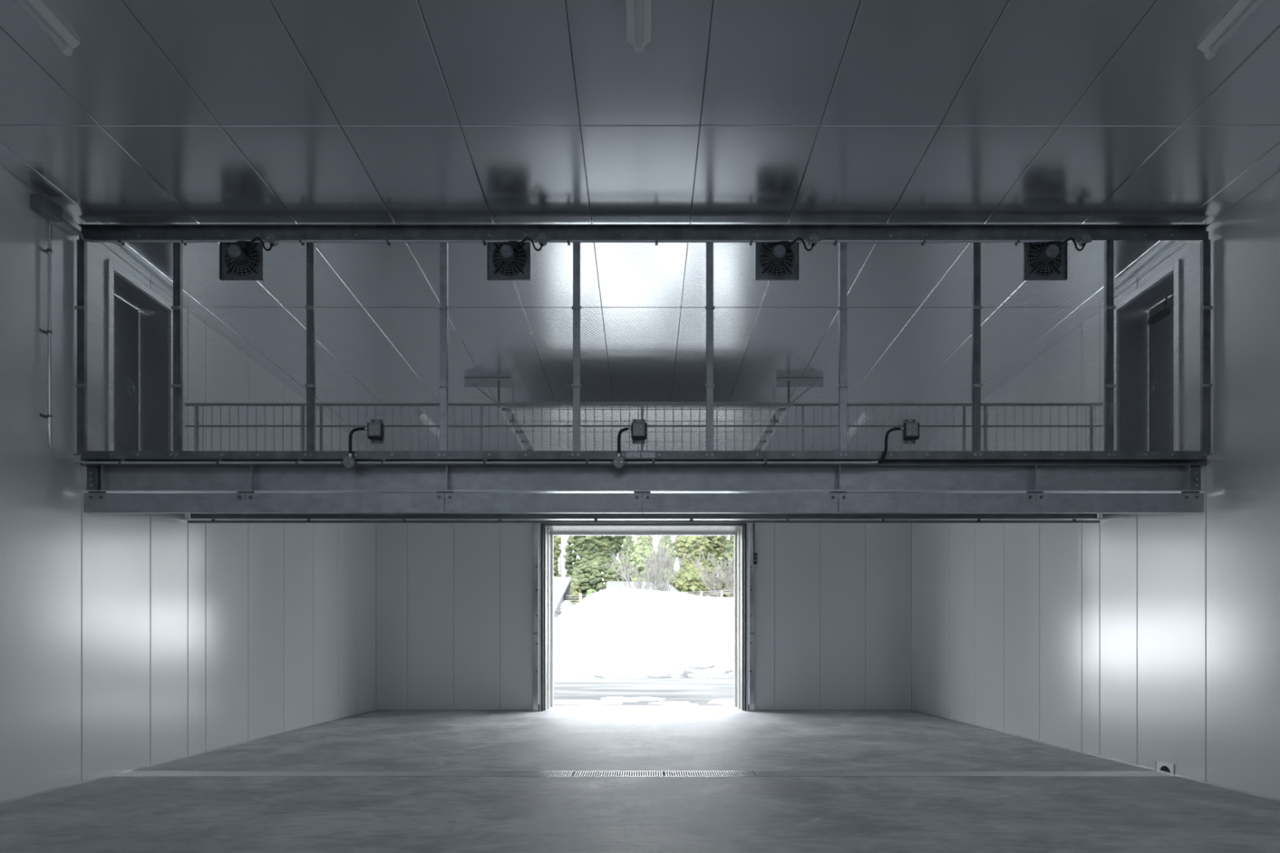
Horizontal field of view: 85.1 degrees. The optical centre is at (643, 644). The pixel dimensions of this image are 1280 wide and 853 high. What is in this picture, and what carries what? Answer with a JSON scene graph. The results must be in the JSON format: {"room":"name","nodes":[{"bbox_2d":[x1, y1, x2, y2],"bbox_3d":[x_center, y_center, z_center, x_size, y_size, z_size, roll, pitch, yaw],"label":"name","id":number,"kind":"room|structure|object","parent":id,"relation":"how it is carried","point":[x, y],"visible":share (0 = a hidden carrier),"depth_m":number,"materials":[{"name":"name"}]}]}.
{"room":"empty warehouse","nodes":[
{"label":"empty warehouse","id":0,"kind":"room"},
{"bbox_2d":[0,164,375,801],"bbox_3d":[-5.960,-1.597,5.025,0.360,6.054,20.050,0,0,0],"label":"wall","id":1,"kind":"structure","parent":0,"point":[128,641],"depth_m":7.87,"materials":[{"name":"silver metal"}]},
{"bbox_2d":[40,217,84,463],"bbox_3d":[-5.710,-2.956,6.846,0.087,2.289,0.377,0,0,17],"label":"conduit","id":2,"kind":"object","parent":1,"relation":"attached to","point":[49,251],"visible":1,"depth_m":6.71,"materials":[{"name":"silver metal"}]},
{"bbox_2d":[30,193,93,242],"bbox_3d":[-5.654,-4.144,6.794,0.249,0.201,0.468,0,0,0],"label":"cable box","id":3,"kind":"object","parent":1,"relation":"attached to","point":[40,203],"visible":0.99,"depth_m":6.67,"materials":[{"name":"grey metal"}]},
{"bbox_2d":[53,221,79,235],"bbox_3d":[-5.715,-4.124,6.900,0.090,0.012,0.240,0,0,0],"label":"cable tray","id":4,"kind":"object","parent":3,"relation":"on","point":[65,225],"depth_m":6.89,"materials":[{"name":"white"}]},
{"bbox_2d":[106,258,173,450],"bbox_3d":[-5.963,-3.022,8.025,0.425,2.245,1.060,0,0,0],"label":"door","id":5,"kind":"structure","parent":1,"relation":"in","point":[109,260],"depth_m":8.36,"materials":[{"name":"grey metal"}]},
{"bbox_2d":[0,709,376,804],"bbox_3d":[-5.777,1.419,5.025,0.006,0.022,20.030,0,0,0],"label":"baseboard","id":6,"kind":"structure","parent":1,"relation":"attached to","point":[221,748],"depth_m":8.16,"materials":[{"name":"metal"}]},
{"bbox_2d":[185,499,1102,523],"bbox_3d":[0.000,-1.679,8.830,11.480,0.307,0.220,0,0,0],"label":"girder","id":7,"kind":"object","parent":1,"relation":"attached to","point":[642,517],"visible":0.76,"depth_m":8.76,"materials":[{"name":"silver metal"}]},
{"bbox_2d":[81,463,1205,509],"bbox_3d":[0.000,-1.694,7.890,11.400,0.277,1.640,0,0,0],"label":"girder","id":8,"kind":"object","parent":7,"relation":"attached to","point":[879,477],"visible":0.85,"depth_m":7.17,"materials":[{"name":"silver metal"}]},
{"bbox_2d":[73,224,1213,461],"bbox_3d":[0.000,-3.061,7.095,11.520,2.381,0.110,0,0,0],"label":"mesh screen","id":9,"kind":"object","parent":8,"relation":"on","point":[1108,233],"visible":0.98,"depth_m":7.09,"materials":[{"name":"metal"}]},
{"bbox_2d":[219,237,273,280],"bbox_3d":[-4.011,-3.923,7.050,0.585,0.440,0.251,0,0,0],"label":"exhaust fan","id":10,"kind":"object","parent":9,"relation":"attached to","point":[240,260],"visible":1,"depth_m":7.09,"materials":[{"name":"metal"}]},
{"bbox_2d":[367,419,384,444],"bbox_3d":[-2.698,-2.155,7.021,0.155,0.250,0.080,0,0,0],"label":"switch box","id":11,"kind":"object","parent":9,"relation":"attached to","point":[375,428],"visible":1,"depth_m":7.00,"materials":[{"name":"grey metal"}]},
{"bbox_2d":[84,454,873,466],"bbox_3d":[-1.659,-1.865,7.031,7.939,0.110,0.068,0,0,0],"label":"conduit pipe","id":12,"kind":"object","parent":9,"relation":"attached to","point":[122,462],"visible":1,"depth_m":7.00,"materials":[{"name":"silver metal"}]},
{"bbox_2d":[341,456,359,469],"bbox_3d":[-2.954,-1.825,7.008,0.170,0.114,0.073,0,0,0],"label":"junction box","id":13,"kind":"object","parent":12,"relation":"attached to","point":[348,462],"visible":1,"depth_m":6.98,"materials":[{"name":"grey metal"}]},
{"bbox_2d":[341,461,359,465],"bbox_3d":[-2.954,-1.825,7.015,0.170,0.039,0.039,0,0,0],"label":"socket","id":14,"kind":"object","parent":13,"relation":"attached to","point":[343,463],"depth_m":6.98,"materials":[{"name":"grey plastic"}]},
{"bbox_2d":[348,426,367,457],"bbox_3d":[-2.874,-2.036,7.026,0.200,0.314,0.040,0,0,-3],"label":"conduit","id":15,"kind":"object","parent":13,"relation":"attached to","point":[355,429],"visible":1,"depth_m":7.01,"materials":[{"name":"black plastic"}]},
{"bbox_2d":[610,456,627,469],"bbox_3d":[-0.250,-1.825,7.008,0.170,0.114,0.073,0,0,0],"label":"junction box","id":16,"kind":"object","parent":12,"relation":"attached to","point":[619,463],"visible":1,"depth_m":6.98,"materials":[{"name":"grey metal"}]},
{"bbox_2d":[610,461,627,465],"bbox_3d":[-0.250,-1.825,7.015,0.170,0.039,0.039,0,0,0],"label":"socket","id":17,"kind":"object","parent":16,"relation":"attached to","point":[612,463],"depth_m":6.98,"materials":[{"name":"grey plastic"}]},
{"bbox_2d":[617,426,631,456],"bbox_3d":[-0.197,-2.036,7.026,0.145,0.314,0.040,0,0,-4],"label":"conduit","id":18,"kind":"object","parent":16,"relation":"attached to","point":[628,428],"visible":1,"depth_m":7.01,"materials":[{"name":"black plastic"}]},
{"bbox_2d":[873,426,903,464],"bbox_3d":[2.462,-2.002,7.022,0.308,0.382,0.041,0,0,-3],"label":"conduit","id":19,"kind":"object","parent":12,"relation":"attached to","point":[900,428],"visible":1,"depth_m":7.01,"materials":[{"name":"black plastic"}]},
{"bbox_2d":[487,237,543,280],"bbox_3d":[-1.296,-3.923,7.050,0.585,0.440,0.251,0,0,0],"label":"exhaust fan","id":20,"kind":"object","parent":9,"relation":"attached to","point":[510,260],"visible":1,"depth_m":7.09,"materials":[{"name":"grey paint"}]},
{"bbox_2d":[93,234,1068,245],"bbox_3d":[-0.633,-4.092,7.029,9.795,0.110,0.062,0,0,0],"label":"conduit pipe","id":21,"kind":"object","parent":9,"relation":"attached to","point":[122,241],"visible":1,"depth_m":7.00,"materials":[{"name":"silver metal"}]},
{"bbox_2d":[264,233,280,246],"bbox_3d":[-3.733,-4.067,7.008,0.152,0.096,0.073,0,0,0],"label":"junction box","id":22,"kind":"object","parent":21,"relation":"attached to","point":[270,237],"visible":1,"depth_m":6.98,"materials":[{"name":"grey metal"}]},
{"bbox_2d":[534,233,550,246],"bbox_3d":[-1.019,-4.067,7.008,0.152,0.096,0.073,0,0,0],"label":"junction box","id":23,"kind":"object","parent":21,"relation":"attached to","point":[541,238],"visible":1,"depth_m":6.98,"materials":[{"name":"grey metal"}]},
{"bbox_2d":[804,233,821,246],"bbox_3d":[1.703,-4.067,7.008,0.152,0.096,0.073,0,0,0],"label":"junction box","id":24,"kind":"object","parent":21,"relation":"attached to","point":[814,238],"visible":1,"depth_m":6.98,"materials":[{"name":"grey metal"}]},
{"bbox_2d":[631,419,646,444],"bbox_3d":[-0.048,-2.155,7.021,0.155,0.250,0.080,0,0,0],"label":"switch box","id":25,"kind":"object","parent":9,"relation":"attached to","point":[638,427],"visible":1,"depth_m":7.00,"materials":[{"name":"grey metal"}]},
{"bbox_2d":[755,237,814,280],"bbox_3d":[1.426,-3.923,7.050,0.585,0.440,0.251,0,0,0],"label":"exhaust fan","id":26,"kind":"object","parent":9,"relation":"attached to","point":[774,261],"visible":1,"depth_m":7.09,"materials":[{"name":"grey paint"}]},
{"bbox_2d":[902,419,919,444],"bbox_3d":[2.693,-2.155,7.021,0.155,0.250,0.080,0,0,0],"label":"switch box","id":27,"kind":"object","parent":9,"relation":"attached to","point":[911,428],"visible":1,"depth_m":7.00,"materials":[{"name":"grey metal"}]},
{"bbox_2d":[1022,237,1085,280],"bbox_3d":[4.148,-3.923,7.050,0.585,0.440,0.251,0,0,0],"label":"exhaust fan","id":28,"kind":"object","parent":9,"relation":"attached to","point":[1042,261],"visible":1,"depth_m":7.09,"materials":[{"name":"grey paint"}]},
{"bbox_2d":[1075,233,1092,246],"bbox_3d":[4.425,-4.067,7.008,0.152,0.096,0.073,0,0,0],"label":"junction box","id":29,"kind":"object","parent":9,"relation":"attached to","point":[1086,237],"visible":1,"depth_m":6.98,"materials":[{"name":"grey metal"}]},
{"bbox_2d":[1075,238,1092,242],"bbox_3d":[4.425,-4.067,7.015,0.152,0.039,0.039,0,0,0],"label":"socket","id":30,"kind":"object","parent":29,"relation":"attached to","point":[1077,240],"depth_m":6.98,"materials":[{"name":"grey plastic"}]},
{"bbox_2d":[83,491,1204,513],"bbox_3d":[0.000,-1.448,7.103,11.380,0.212,0.095,0,0,0],"label":"steel beam","id":31,"kind":"structure","parent":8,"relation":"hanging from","point":[94,502],"depth_m":7.08,"materials":[{"name":"metal"}]},
{"bbox_2d":[80,459,1206,466],"bbox_3d":[0.000,-1.865,8.033,11.540,0.061,1.775,0,0,0],"label":"deck","id":32,"kind":"object","parent":8,"relation":"on","point":[1203,461],"visible":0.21,"depth_m":7.15,"materials":[{"name":"metal"}]},
{"bbox_2d":[184,403,306,450],"bbox_3d":[-5.003,-2.471,8.800,1.568,1.150,0.038,0,0,0],"label":"guardrail","id":33,"kind":"object","parent":32,"relation":"on","point":[185,404],"visible":0.48,"depth_m":8.79,"materials":[{"name":"metal"}]},
{"bbox_2d":[315,403,971,450],"bbox_3d":[-0.014,-2.471,8.800,8.296,1.150,0.038,0,0,0],"label":"guardrail","id":34,"kind":"object","parent":32,"relation":"on","point":[320,404],"visible":0.4,"depth_m":8.79,"materials":[{"name":"metal"}]},
{"bbox_2d":[980,403,1102,450],"bbox_3d":[5.018,-2.471,8.800,1.578,1.150,0.038,0,0,0],"label":"guardrail","id":35,"kind":"object","parent":32,"relation":"on","point":[981,404],"visible":0.5,"depth_m":8.79,"materials":[{"name":"metal"}]},
{"bbox_2d":[0,0,1279,450],"bbox_3d":[0.000,-4.544,5.450,12.360,0.921,21.300,0,0,0],"label":"ceiling","id":36,"kind":"structure","parent":0,"point":[162,112],"depth_m":6.07,"materials":[{"name":"silver metal"}]},
{"bbox_2d":[13,0,79,56],"bbox_3d":[-4.140,-4.304,4.370,0.170,0.143,1.300,0,0,0],"label":"ceiling light","id":37,"kind":"object","parent":36,"relation":"attached to","point":[37,11],"visible":1,"depth_m":4.82,"materials":[{"name":"white plastic"}]},
{"bbox_2d":[413,412,439,441],"bbox_3d":[-4.020,-4.078,13.100,0.170,0.143,1.300,0,0,0],"label":"ceiling light","id":38,"kind":"object","parent":36,"relation":"attached to","point":[416,413],"visible":0.56,"depth_m":12.84,"materials":[{"name":"white plastic"}]},
{"bbox_2d":[626,0,651,53],"bbox_3d":[-0.035,-4.305,4.360,0.170,0.143,1.280,0,0,0],"label":"ceiling light","id":39,"kind":"object","parent":36,"relation":"attached to","point":[638,12],"visible":1,"depth_m":4.81,"materials":[{"name":"white plastic"}]},
{"bbox_2d":[846,412,873,441],"bbox_3d":[4.020,-4.078,13.100,0.170,0.143,1.300,0,0,0],"label":"ceiling light","id":40,"kind":"object","parent":36,"relation":"attached to","point":[870,413],"visible":0.61,"depth_m":12.92,"materials":[{"name":"white plastic"}]},
{"bbox_2d":[1196,0,1266,59],"bbox_3d":[4.090,-4.304,4.385,0.170,0.144,1.330,0,0,0],"label":"ceiling light","id":41,"kind":"object","parent":36,"relation":"attached to","point":[1242,11],"visible":1,"depth_m":4.83,"materials":[{"name":"white plastic"}]},
{"bbox_2d":[0,706,1279,852],"bbox_3d":[0.000,1.555,5.425,12.360,0.250,21.350,0,0,0],"label":"floor","id":42,"kind":"structure","parent":0,"point":[108,815],"depth_m":6.46,"materials":[{"name":"concrete"}]},
{"bbox_2d":[110,771,1177,777],"bbox_3d":[0.000,1.488,7.700,11.550,0.122,0.318,0,0,0],"label":"floor drain","id":43,"kind":"object","parent":42,"relation":"on","point":[131,774],"visible":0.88,"depth_m":7.64,"materials":[{"name":"silver metal"}]},
{"bbox_2d":[375,523,911,711],"bbox_3d":[0.000,-1.570,15.575,12.360,6.000,1.050,0,0,0],"label":"wall","id":44,"kind":"structure","parent":0,"point":[454,602],"depth_m":15.05,"materials":[{"name":"silver metal"}]},
{"bbox_2d":[543,523,743,710],"bbox_3d":[0.000,-0.600,15.610,4.340,4.060,1.020,0,0,0],"label":"trim","id":45,"kind":"structure","parent":44,"relation":"attached to","point":[553,527],"depth_m":15.24,"materials":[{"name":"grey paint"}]},
{"bbox_2d":[376,709,911,711],"bbox_3d":[0.000,1.419,15.047,11.540,0.022,0.006,0,0,0],"label":"baseboard","id":46,"kind":"structure","parent":44,"relation":"attached to","point":[376,709],"depth_m":15.04,"materials":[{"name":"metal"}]},
{"bbox_2d":[551,706,736,706],"bbox_3d":[0.000,1.421,16.065,4.260,0.018,0.170,0,0,0],"label":"trim","id":47,"kind":"structure","parent":44,"relation":"attached to","point":[551,706],"depth_m":15.98,"materials":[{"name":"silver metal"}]},
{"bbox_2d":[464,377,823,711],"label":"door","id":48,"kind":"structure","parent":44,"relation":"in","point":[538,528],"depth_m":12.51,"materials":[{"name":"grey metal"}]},
{"bbox_2d":[753,523,756,564],"bbox_3d":[2.390,-2.206,14.940,0.073,0.968,0.060,0,0,0],"label":"switch","id":49,"kind":"object","parent":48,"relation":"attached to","point":[754,553],"visible":0.94,"depth_m":14.93,"materials":[{"name":"grey paint"}]},
{"bbox_2d":[911,169,1279,799],"bbox_3d":[5.960,-1.597,5.025,0.360,6.054,20.050,0,0,0],"label":"wall","id":50,"kind":"structure","parent":0,"point":[1141,639],"depth_m":8.02,"materials":[{"name":"silver metal"}]},
{"bbox_2d":[911,710,1279,801],"bbox_3d":[5.777,1.419,5.025,0.006,0.022,20.030,0,0,0],"label":"baseboard","id":51,"kind":"structure","parent":50,"relation":"attached to","point":[1059,746],"depth_m":8.32,"materials":[{"name":"metal"}]},
{"bbox_2d":[1113,258,1181,450],"bbox_3d":[5.963,-3.022,8.025,0.425,2.245,1.060,0,0,0],"label":"door","id":52,"kind":"structure","parent":50,"relation":"in","point":[1177,260],"depth_m":8.36,"materials":[{"name":"grey metal"}]},
{"bbox_2d":[1155,760,1174,775],"bbox_3d":[5.774,1.365,7.720,0.011,0.122,0.278,0,0,0],"label":"outlet","id":53,"kind":"object","parent":50,"relation":"attached to","point":[1159,766],"visible":1,"depth_m":7.72,"materials":[{"name":"white plastic"}]},
{"label":"outside","id":54,"kind":"structure","parent":0,"visible":0},
{"bbox_2d":[553,677,733,706],"bbox_3d":[0.000,1.565,78.050,120.000,0.230,123.900,0,0,0],"label":"ground","id":55,"kind":"structure","parent":54,"point":[700,691],"depth_m":22.53,"materials":[{"name":"white snow"}]},
{"bbox_2d":[553,535,561,577],"bbox_3d":[-8.281,-6.670,61.912,2.657,16.239,2.783,0,0,0],"label":"evergreen tree","id":56,"kind":"object","parent":55,"relation":"on","point":[557,539],"visible":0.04,"depth_m":61.44,"materials":[{"name":"green plant"}]},
{"bbox_2d":[559,535,561,577],"bbox_3d":[-8.353,-5.560,70.000,1.800,14.020,0.316,0,0,0],"label":"utility pole","id":57,"kind":"object","parent":55,"relation":"on","point":[560,544],"visible":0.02,"depth_m":69.92,"materials":[{"name":"grey"}]},
{"bbox_2d":[553,577,571,620],"bbox_3d":[-9.642,-1.659,49.385,9.000,6.219,6.830,0,0,0],"label":"house","id":58,"kind":"structure","parent":55,"relation":"on","point":[562,585],"depth_m":48.43,"materials":[{"name":"grey metal"}]},
{"bbox_2d":[560,600,572,612],"bbox_3d":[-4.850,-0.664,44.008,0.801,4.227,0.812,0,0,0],"label":"shrub","id":59,"kind":"object","parent":55,"relation":"on","point":[566,604],"visible":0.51,"depth_m":43.73,"materials":[{"name":"white plant"}]},
{"bbox_2d":[562,535,582,577],"bbox_3d":[-7.455,-9.659,75.985,3.177,22.218,3.204,0,0,-13],"label":"evergreen tree","id":60,"kind":"object","parent":55,"relation":"on","point":[571,557],"visible":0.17,"depth_m":75.06,"materials":[{"name":"green plant"}]},
{"bbox_2d":[568,578,583,604],"bbox_3d":[-5.370,-1.854,54.486,2.058,6.609,2.164,0,0,0],"label":"evergreen tree","id":61,"kind":"object","parent":55,"relation":"on","point":[575,588],"visible":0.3,"depth_m":54.10,"materials":[{"name":"green plant"}]},
{"bbox_2d":[566,594,588,603],"bbox_3d":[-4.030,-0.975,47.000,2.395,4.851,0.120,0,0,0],"label":"wire fence","id":62,"kind":"object","parent":55,"relation":"on","point":[580,595],"visible":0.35,"depth_m":46.98,"materials":[{"name":"white"}]},
{"bbox_2d":[553,699,622,705],"bbox_3d":[-1.852,1.440,17.371,2.689,0.020,1.359,0,0,0],"label":"slush patch","id":63,"kind":"object","parent":55,"relation":"on","point":[580,702],"visible":0.68,"depth_m":17.21,"materials":[{"name":"white snow"}]},
{"bbox_2d":[585,589,595,597],"bbox_3d":[-3.782,-1.226,49.173,2.079,5.352,1.945,0,0,30],"label":"evergreen tree","id":64,"kind":"object","parent":55,"relation":"on","point":[589,592],"visible":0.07,"depth_m":48.95,"materials":[{"name":"green plant"}]},
{"bbox_2d":[569,535,631,599],"bbox_3d":[-3.943,-7.686,59.854,6.350,18.273,6.326,0,0,5],"label":"evergreen tree","id":65,"kind":"object","parent":55,"relation":"on","point":[595,549],"visible":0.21,"depth_m":58.34,"materials":[{"name":"green plant"}]},
{"bbox_2d":[617,535,636,574],"bbox_3d":[-2.276,-7.209,95.725,6.138,17.318,6.026,0,0,0],"label":"evergreen tree","id":66,"kind":"object","parent":55,"relation":"on","point":[632,537],"visible":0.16,"depth_m":94.93,"materials":[{"name":"green plant"}]},
{"bbox_2d":[600,697,665,702],"bbox_3d":[-0.284,1.440,18.289,1.729,0.020,1.528,0,0,0],"label":"slush patch","id":67,"kind":"object","parent":55,"relation":"on","point":[606,699],"visible":0.99,"depth_m":18.23,"materials":[{"name":"white snow"}]},
{"bbox_2d":[599,581,679,592],"bbox_3d":[-0.193,-1.659,52.600,6.110,6.217,5.400,0,0,0],"label":"house","id":68,"kind":"structure","parent":55,"relation":"on","point":[609,584],"depth_m":51.75,"materials":[{"name":"grey tile"}]},
{"bbox_2d":[553,587,733,678],"bbox_3d":[0.000,-0.715,36.685,84.031,4.389,13.620,0,0,0],"label":"snow bank","id":69,"kind":"object","parent":55,"relation":"on","point":[611,633],"visible":0.18,"depth_m":31.46,"materials":[{"name":"white snow"}]},
{"bbox_2d":[604,537,684,591],"bbox_3d":[0.335,-2.893,48.126,5.680,8.726,4.537,0,0,37],"label":"bare tree","id":70,"kind":"object","parent":55,"relation":"on","point":[664,557],"visible":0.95,"depth_m":47.54,"materials":[{"name":"grey plant"}]},
{"bbox_2d":[627,535,662,582],"bbox_3d":[0.204,-6.178,83.897,7.311,15.256,7.483,0,0,0],"label":"evergreen tree","id":71,"kind":"object","parent":55,"relation":"on","point":[638,550],"visible":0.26,"depth_m":82.82,"materials":[{"name":"green plant"}]},
{"bbox_2d":[617,535,676,582],"bbox_3d":[0.439,-8.427,66.962,14.351,19.822,7.857,0,0,-15],"label":"bare tree","id":72,"kind":"object","parent":55,"relation":"on","point":[666,537],"visible":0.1,"depth_m":68.47,"materials":[{"name":"grey plant"}]},
{"bbox_2d":[657,535,676,582],"bbox_3d":[3.217,-7.675,102.008,6.422,18.249,6.562,0,0,0],"label":"evergreen tree","id":73,"kind":"object","parent":55,"relation":"on","point":[670,540],"visible":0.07,"depth_m":100.95,"materials":[{"name":"green plant"}]},
{"bbox_2d":[648,701,698,706],"bbox_3d":[0.835,1.440,16.970,1.003,0.020,1.239,0,0,-42],"label":"slush patch","id":74,"kind":"object","parent":55,"relation":"on","point":[665,703],"visible":0.98,"depth_m":16.86,"materials":[{"name":"white snow"}]},
{"bbox_2d":[669,535,715,596],"bbox_3d":[3.827,-5.449,56.768,4.634,13.797,4.373,0,0,-12],"label":"evergreen tree","id":75,"kind":"object","parent":55,"relation":"on","point":[686,578],"visible":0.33,"depth_m":55.80,"materials":[{"name":"green plant"}]},
{"bbox_2d":[680,590,733,597],"bbox_3d":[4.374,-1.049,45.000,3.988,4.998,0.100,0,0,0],"label":"wire fence","id":76,"kind":"object","parent":55,"relation":"on","point":[722,592],"visible":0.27,"depth_m":44.99,"materials":[{"name":"grey metal"}]},
{"bbox_2d":[687,550,733,597],"bbox_3d":[5.557,-2.366,46.186,6.020,7.706,4.717,0,0,-10],"label":"bare tree","id":77,"kind":"object","parent":55,"relation":"on","point":[712,576],"visible":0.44,"depth_m":45.95,"materials":[{"name":"grey plant"}]},
{"bbox_2d":[703,535,728,597],"bbox_3d":[6.766,-7.681,70.923,5.626,18.261,5.094,0,0,12],"label":"evergreen tree","id":78,"kind":"object","parent":55,"relation":"on","point":[717,543],"visible":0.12,"depth_m":69.64,"materials":[{"name":"green plant"}]},
{"bbox_2d":[707,698,733,706],"bbox_3d":[2.267,1.440,17.388,1.288,0.020,2.113,0,0,12],"label":"slush patch","id":79,"kind":"object","parent":55,"relation":"on","point":[726,702],"visible":0.47,"depth_m":17.21,"materials":[{"name":"white snow"}]},
{"bbox_2d":[718,535,733,597],"bbox_3d":[8.357,-5.676,60.873,4.814,14.252,4.573,0,0,-14],"label":"evergreen tree","id":80,"kind":"object","parent":55,"relation":"on","point":[730,546],"visible":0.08,"depth_m":60.21,"materials":[{"name":"green plant"}]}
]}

